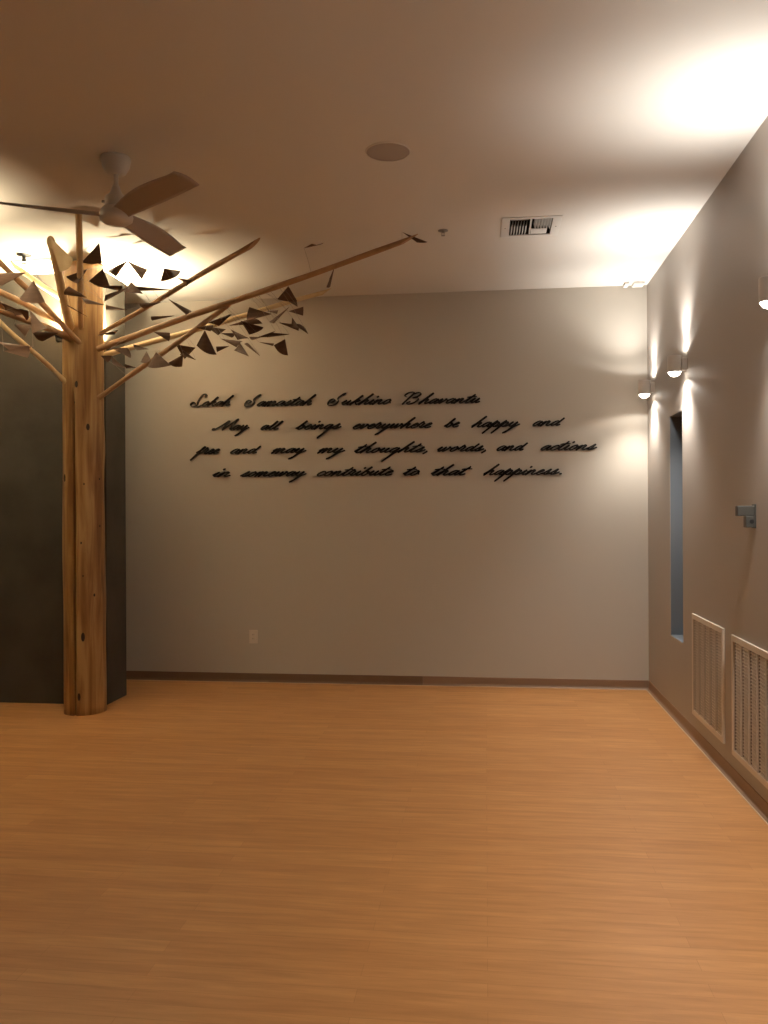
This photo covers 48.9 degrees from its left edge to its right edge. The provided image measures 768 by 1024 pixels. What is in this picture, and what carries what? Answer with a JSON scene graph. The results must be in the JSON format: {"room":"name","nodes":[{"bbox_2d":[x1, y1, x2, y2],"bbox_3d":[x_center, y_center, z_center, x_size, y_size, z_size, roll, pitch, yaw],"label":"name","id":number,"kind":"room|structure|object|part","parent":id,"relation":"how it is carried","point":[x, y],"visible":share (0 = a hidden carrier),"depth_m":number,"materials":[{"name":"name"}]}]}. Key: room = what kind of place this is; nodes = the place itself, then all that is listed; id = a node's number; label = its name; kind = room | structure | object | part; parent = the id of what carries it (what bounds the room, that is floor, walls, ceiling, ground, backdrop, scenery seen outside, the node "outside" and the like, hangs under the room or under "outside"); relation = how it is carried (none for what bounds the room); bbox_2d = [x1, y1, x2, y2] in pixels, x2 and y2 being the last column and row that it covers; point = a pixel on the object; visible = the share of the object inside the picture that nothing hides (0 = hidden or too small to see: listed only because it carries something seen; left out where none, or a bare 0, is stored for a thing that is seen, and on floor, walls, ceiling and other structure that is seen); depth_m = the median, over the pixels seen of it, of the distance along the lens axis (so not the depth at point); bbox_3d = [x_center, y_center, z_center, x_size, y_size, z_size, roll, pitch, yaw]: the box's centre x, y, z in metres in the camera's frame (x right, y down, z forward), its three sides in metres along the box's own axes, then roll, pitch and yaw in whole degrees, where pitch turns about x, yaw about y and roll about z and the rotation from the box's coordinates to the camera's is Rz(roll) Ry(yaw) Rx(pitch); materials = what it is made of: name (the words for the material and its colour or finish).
{"room":"yoga studio","nodes":[
{"label":"yoga studio","id":0,"kind":"room"},
{"bbox_2d":[0,272,126,704],"bbox_3d":[-3.768,-0.178,6.979,3.255,3.393,0.360,0,0,7],"label":"wall","id":1,"kind":"structure","parent":0,"point":[31,424],"depth_m":6.68,"materials":[{"name":"paint"}]},
{"bbox_2d":[0,680,767,1023],"bbox_3d":[-2.154,1.585,2.319,8.054,0.150,10.990,0,0,7],"label":"floor","id":2,"kind":"structure","parent":0,"point":[176,852],"depth_m":3.66,"materials":[{"name":"brown wood"}]},
{"bbox_2d":[0,214,425,715],"bbox_3d":[-1.482,-0.222,5.992,3.315,3.458,1.514,0,0,-12],"label":"tree sculpture","id":3,"kind":"object","parent":2,"relation":"on","point":[80,283],"visible":1,"depth_m":6.26,"materials":[{"name":"brown wood"}]},
{"bbox_2d":[0,0,767,303],"bbox_3d":[-2.171,-1.982,2.319,8.054,0.200,10.990,0,0,7],"label":"ceiling","id":4,"kind":"structure","parent":0,"point":[620,120],"depth_m":4.17,"materials":[{"name":"white paint"}]},
{"bbox_2d":[16,253,31,264],"bbox_3d":[-2.634,-1.847,6.175,0.109,0.066,0.109,0,0,7],"label":"sprinkler head","id":5,"kind":"object","parent":4,"relation":"attached to","point":[24,256],"visible":1,"depth_m":6.16},
{"bbox_2d":[31,267,61,343],"bbox_3d":[-2.572,-1.589,6.475,0.245,0.582,0.088,0,0,-10],"label":"cable","id":6,"kind":"object","parent":4,"relation":"hanging from","point":[31,267],"visible":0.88,"depth_m":6.45,"materials":[{"name":"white plastic"}]},
{"bbox_2d":[0,152,198,255],"bbox_3d":[-1.436,-1.706,4.613,1.225,0.359,1.151,0,0,7],"label":"ceiling fan","id":7,"kind":"object","parent":4,"relation":"hanging from","point":[119,209],"visible":1,"depth_m":4.42,"materials":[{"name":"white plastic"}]},
{"bbox_3d":[-1.791,-1.582,4.399,0.640,0.055,0.127,0,0,-20],"label":"blade","id":8,"kind":"part","parent":7,"relation":"part of","materials":[{"name":"beige wood"}]},
{"bbox_3d":[-1.315,-1.584,4.852,0.127,0.055,0.640,0,0,11],"label":"blade","id":9,"kind":"part","parent":7,"relation":"part of","materials":[{"name":"beige wood"}]},
{"bbox_3d":[-1.167,-1.585,4.215,0.640,0.055,0.127,0,0,41],"label":"blade","id":10,"kind":"part","parent":7,"relation":"part of","materials":[{"name":"beige wood"}]},
{"bbox_2d":[365,142,410,161],"bbox_3d":[0.021,-1.889,4.435,0.240,0.008,0.240,0,0,7],"label":"ceiling speaker","id":11,"kind":"object","parent":4,"relation":"attached to","point":[381,151],"visible":1,"depth_m":4.42,"materials":[{"name":"beige plastic"}]},
{"bbox_2d":[438,229,447,235],"bbox_3d":[0.397,-1.877,5.681,0.068,0.036,0.068,0,0,7],"label":"sprinkler head","id":12,"kind":"object","parent":4,"relation":"attached to","point":[441,231],"visible":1,"depth_m":5.67},
{"bbox_2d":[500,215,562,237],"bbox_3d":[0.973,-1.977,5.612,0.388,0.172,0.388,0,0,7],"label":"ceiling vent","id":13,"kind":"object","parent":4,"relation":"in","point":[533,226],"visible":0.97,"depth_m":5.66,"materials":[{"name":"white metal"}]},
{"bbox_2d":[632,281,644,287],"bbox_3d":[2.114,-1.892,7.018,0.088,0.022,0.117,0,0,7],"label":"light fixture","id":14,"kind":"object","parent":4,"relation":"attached to","point":[635,284],"visible":1,"depth_m":6.98,"materials":[{"name":"white paint"}]},
{"bbox_2d":[125,285,648,680],"bbox_3d":[-1.522,-0.189,7.651,7.554,3.393,0.250,0,0,7],"label":"wall","id":15,"kind":"structure","parent":0,"point":[471,574],"depth_m":7.33,"materials":[{"name":"beige paint"}]},
{"bbox_2d":[190,446,219,460],"bbox_3d":[-1.597,-0.523,7.528,0.277,0.130,0.012,0,0,7],"label":"script word","id":16,"kind":"object","parent":15,"relation":"attached to","point":[207,450],"visible":1,"depth_m":7.52,"materials":[{"name":"black metal"}]},
{"bbox_2d":[190,394,233,406],"bbox_3d":[-1.532,-0.995,7.520,0.406,0.122,0.012,0,0,7],"label":"script word","id":17,"kind":"object","parent":15,"relation":"attached to","point":[219,403],"visible":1,"depth_m":7.51,"materials":[{"name":"black"}]},
{"bbox_2d":[212,468,230,476],"bbox_3d":[-1.447,-0.348,7.510,0.164,0.081,0.012,0,0,7],"label":"script word","id":18,"kind":"object","parent":15,"relation":"attached to","point":[227,472],"visible":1,"depth_m":7.50,"materials":[{"name":"black"}]},
{"bbox_2d":[212,418,249,435],"bbox_3d":[-1.364,-0.750,7.500,0.346,0.159,0.012,0,0,7],"label":"script word","id":19,"kind":"object","parent":15,"relation":"attached to","point":[242,428],"visible":1,"depth_m":7.49,"materials":[{"name":"black metal"}]},
{"bbox_2d":[230,445,260,453],"bbox_3d":[-1.227,-0.550,7.483,0.285,0.077,0.012,0,0,7],"label":"script word","id":20,"kind":"object","parent":15,"relation":"attached to","point":[243,451],"visible":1,"depth_m":7.48,"materials":[{"name":"black metal"}]},
{"bbox_2d":[249,630,257,643],"bbox_3d":[-1.157,1.105,7.478,0.076,0.120,0.008,0,0,7],"label":"wall outlet","id":21,"kind":"object","parent":15,"relation":"attached to","point":[253,634],"visible":1,"depth_m":7.47,"materials":[{"name":"beige plastic"}]},
{"bbox_2d":[260,420,283,429],"bbox_3d":[-0.989,-0.765,7.455,0.209,0.085,0.012,0,0,7],"label":"script word","id":22,"kind":"object","parent":15,"relation":"attached to","point":[267,427],"visible":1,"depth_m":7.45,"materials":[{"name":"black"}]},
{"bbox_2d":[240,471,306,482],"bbox_3d":[-0.979,-0.312,7.454,0.600,0.109,0.012,0,0,7],"label":"script word","id":23,"kind":"object","parent":15,"relation":"attached to","point":[298,474],"visible":1,"depth_m":7.45,"materials":[{"name":"black"}]},
{"bbox_2d":[244,394,315,406],"bbox_3d":[-0.916,-0.988,7.446,0.653,0.114,0.012,0,0,7],"label":"script word","id":24,"kind":"object","parent":15,"relation":"attached to","point":[290,402],"visible":1,"depth_m":7.44,"materials":[{"name":"black"}]},
{"bbox_2d":[271,448,306,458],"bbox_3d":[-0.839,-0.515,7.437,0.319,0.105,0.012,0,0,7],"label":"script word","id":25,"kind":"object","parent":15,"relation":"attached to","point":[294,450],"visible":1,"depth_m":7.43,"materials":[{"name":"black metal"}]},
{"bbox_2d":[295,420,341,438],"bbox_3d":[-0.575,-0.725,7.405,0.411,0.163,0.012,0,0,7],"label":"script word","id":26,"kind":"object","parent":15,"relation":"attached to","point":[310,426],"visible":1,"depth_m":7.40,"materials":[{"name":"black metal"}]},
{"bbox_2d":[317,448,344,459],"bbox_3d":[-0.463,-0.512,7.391,0.250,0.104,0.012,0,0,7],"label":"script word","id":27,"kind":"object","parent":15,"relation":"attached to","point":[322,450],"visible":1,"depth_m":7.39,"materials":[{"name":"black metal"}]},
{"bbox_2d":[317,466,393,476],"bbox_3d":[-0.253,-0.354,7.366,0.683,0.086,0.012,0,0,7],"label":"script word","id":28,"kind":"object","parent":15,"relation":"attached to","point":[355,472],"visible":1,"depth_m":7.36,"materials":[{"name":"black"}]},
{"bbox_2d":[327,393,391,405],"bbox_3d":[-0.216,-0.987,7.362,0.568,0.114,0.012,0,0,7],"label":"script word","id":29,"kind":"object","parent":15,"relation":"attached to","point":[365,400],"visible":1,"depth_m":7.36,"materials":[{"name":"black"}]},
{"bbox_2d":[126,671,647,689],"bbox_3d":[-1.533,1.468,7.517,7.548,0.078,0.020,0,0,7],"label":"baseboard","id":30,"kind":"structure","parent":15,"relation":"attached to","point":[130,675],"depth_m":7.33,"materials":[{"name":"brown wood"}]},
{"bbox_2d":[354,441,427,461],"bbox_3d":[0.059,-0.524,7.329,0.643,0.181,0.012,0,0,7],"label":"script word","id":31,"kind":"object","parent":15,"relation":"attached to","point":[368,448],"visible":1,"depth_m":7.32,"materials":[{"name":"black metal"}]},
{"bbox_2d":[353,417,432,434],"bbox_3d":[0.073,-0.746,7.327,0.699,0.155,0.012,0,0,7],"label":"script word","id":32,"kind":"object","parent":15,"relation":"attached to","point":[383,427],"visible":1,"depth_m":7.32,"materials":[{"name":"black"}]},
{"bbox_2d":[403,466,419,475],"bbox_3d":[0.237,-0.353,7.307,0.150,0.082,0.012,0,0,7],"label":"script word","id":33,"kind":"object","parent":15,"relation":"attached to","point":[409,470],"visible":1,"depth_m":7.30,"materials":[{"name":"black"}]},
{"bbox_2d":[402,391,479,404],"bbox_3d":[0.490,-0.986,7.277,0.678,0.115,0.012,0,0,7],"label":"script word","id":34,"kind":"object","parent":15,"relation":"attached to","point":[453,400],"visible":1,"depth_m":7.27,"materials":[{"name":"black"}]},
{"bbox_2d":[431,464,471,475],"bbox_3d":[0.581,-0.362,7.266,0.359,0.104,0.012,0,0,7],"label":"script word","id":35,"kind":"object","parent":15,"relation":"attached to","point":[446,470],"visible":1,"depth_m":7.26,"materials":[{"name":"black"}]},
{"bbox_2d":[444,418,459,427],"bbox_3d":[0.586,-0.768,7.265,0.141,0.085,0.012,0,0,7],"label":"script word","id":36,"kind":"object","parent":15,"relation":"attached to","point":[454,419],"visible":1,"depth_m":7.26,"materials":[{"name":"black"}]},
{"bbox_2d":[437,443,485,453],"bbox_3d":[0.667,-0.546,7.256,0.420,0.091,0.012,0,0,7],"label":"script word","id":37,"kind":"object","parent":15,"relation":"attached to","point":[463,447],"visible":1,"depth_m":7.25,"materials":[{"name":"black metal"}]},
{"bbox_2d":[471,416,519,433],"bbox_3d":[0.955,-0.748,7.221,0.417,0.156,0.012,0,0,7],"label":"script word","id":38,"kind":"object","parent":15,"relation":"attached to","point":[496,423],"visible":1,"depth_m":7.22,"materials":[{"name":"black"}]},
{"bbox_2d":[496,442,527,451],"bbox_3d":[1.095,-0.556,7.204,0.271,0.077,0.012,0,0,7],"label":"script word","id":39,"kind":"object","parent":15,"relation":"attached to","point":[504,448],"visible":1,"depth_m":7.20,"materials":[{"name":"black metal"}]},
{"bbox_2d":[483,464,561,481],"bbox_3d":[1.179,-0.338,7.194,0.664,0.156,0.012,0,0,7],"label":"script word","id":40,"kind":"object","parent":15,"relation":"attached to","point":[511,472],"visible":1,"depth_m":7.20,"materials":[{"name":"black"}]},
{"bbox_2d":[532,418,564,426],"bbox_3d":[1.398,-0.764,7.168,0.275,0.077,0.012,0,0,7],"label":"script word","id":41,"kind":"object","parent":15,"relation":"attached to","point":[546,423],"visible":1,"depth_m":7.16,"materials":[{"name":"black"}]},
{"bbox_2d":[540,441,596,450],"bbox_3d":[1.564,-0.561,7.148,0.474,0.084,0.012,0,0,7],"label":"script word","id":42,"kind":"object","parent":15,"relation":"attached to","point":[582,447],"visible":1,"depth_m":7.14,"materials":[{"name":"black metal"}]},
{"bbox_2d":[647,116,767,802],"bbox_3d":[1.711,-0.205,1.854,0.250,3.393,10.990,0,0,7],"label":"wall","id":43,"kind":"structure","parent":0,"point":[703,306],"depth_m":4.99,"materials":[{"name":"beige paint"}]},
{"bbox_2d":[638,380,654,397],"bbox_3d":[2.112,-0.987,6.796,0.124,0.140,0.093,0,0,7],"label":"wall sconce","id":44,"kind":"object","parent":43,"relation":"attached to","point":[645,387],"visible":1,"depth_m":6.76,"materials":[{"name":"silver metal"}]},
{"bbox_2d":[639,394,649,397],"bbox_3d":[2.097,-0.934,6.798,0.080,0.034,0.080,0,0,7],"label":"diffuser","id":45,"kind":"object","parent":44,"relation":"attached to","point":[641,395],"depth_m":6.77,"materials":[{"name":"white glass"}]},
{"bbox_2d":[670,411,682,642],"bbox_3d":[2.190,0.102,6.022,0.197,1.615,0.400,0,0,7],"label":"window","id":46,"kind":"structure","parent":43,"relation":"attached to","point":[676,487],"depth_m":6.22,"materials":[{"name":"grey glass"}]},
{"bbox_2d":[667,355,686,376],"bbox_3d":[1.982,-0.987,5.714,0.124,0.140,0.093,0,0,7],"label":"wall sconce","id":47,"kind":"object","parent":43,"relation":"attached to","point":[676,364],"visible":1,"depth_m":5.68,"materials":[{"name":"silver metal"}]},
{"bbox_2d":[668,371,680,376],"bbox_3d":[1.967,-0.934,5.716,0.080,0.034,0.080,0,0,7],"label":"diffuser","id":48,"kind":"object","parent":47,"relation":"attached to","point":[672,373],"depth_m":5.69,"materials":[{"name":"white glass"}]},
{"bbox_2d":[646,681,767,824],"bbox_3d":[1.585,1.453,1.870,0.020,0.078,10.489,0,0,7],"label":"baseboard","id":49,"kind":"structure","parent":43,"relation":"attached to","point":[751,795],"depth_m":4.99,"materials":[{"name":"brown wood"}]},
{"bbox_2d":[692,613,724,743],"bbox_3d":[1.985,0.995,5.183,0.012,0.660,0.725,0,0,7],"label":"air vent","id":50,"kind":"object","parent":43,"relation":"in","point":[708,638],"visible":1,"depth_m":5.11,"materials":[{"name":"beige metal"}]},
{"bbox_2d":[735,504,755,527],"bbox_3d":[1.834,0.021,4.283,0.088,0.122,0.056,0,0,7],"label":"wall control panel","id":51,"kind":"object","parent":43,"relation":"attached to","point":[748,513],"visible":1,"depth_m":4.26,"materials":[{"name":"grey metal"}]},
{"bbox_3d":[1.831,-0.005,4.283,0.083,0.052,0.044,0,0,7],"label":"arm","id":52,"kind":"part","parent":51,"relation":"part of","materials":[{"name":"grey metal"}]},
{"bbox_3d":[1.875,0.021,4.278,0.006,0.122,0.056,0,0,7],"label":"plate","id":53,"kind":"part","parent":51,"relation":"part of","materials":[{"name":"grey metal"}]},
{"bbox_2d":[731,635,767,788],"bbox_3d":[1.877,1.006,4.287,0.012,0.660,0.740,0,0,7],"label":"air vent","id":54,"kind":"object","parent":43,"relation":"in","point":[749,662],"visible":1,"depth_m":4.34,"materials":[{"name":"beige metal"}]},
{"bbox_2d":[758,275,767,308],"bbox_3d":[1.752,-0.986,3.798,0.124,0.140,0.093,0,0,7],"label":"wall sconce","id":55,"kind":"object","parent":43,"relation":"attached to","point":[762,281],"visible":1,"depth_m":3.78,"materials":[{"name":"silver metal"}]},
{"bbox_2d":[760,300,767,308],"bbox_3d":[1.737,-0.932,3.799,0.080,0.034,0.080,0,0,7],"label":"diffuser","id":56,"kind":"object","parent":55,"relation":"attached to","point":[764,303],"depth_m":3.79,"materials":[{"name":"white glass"}]}
]}

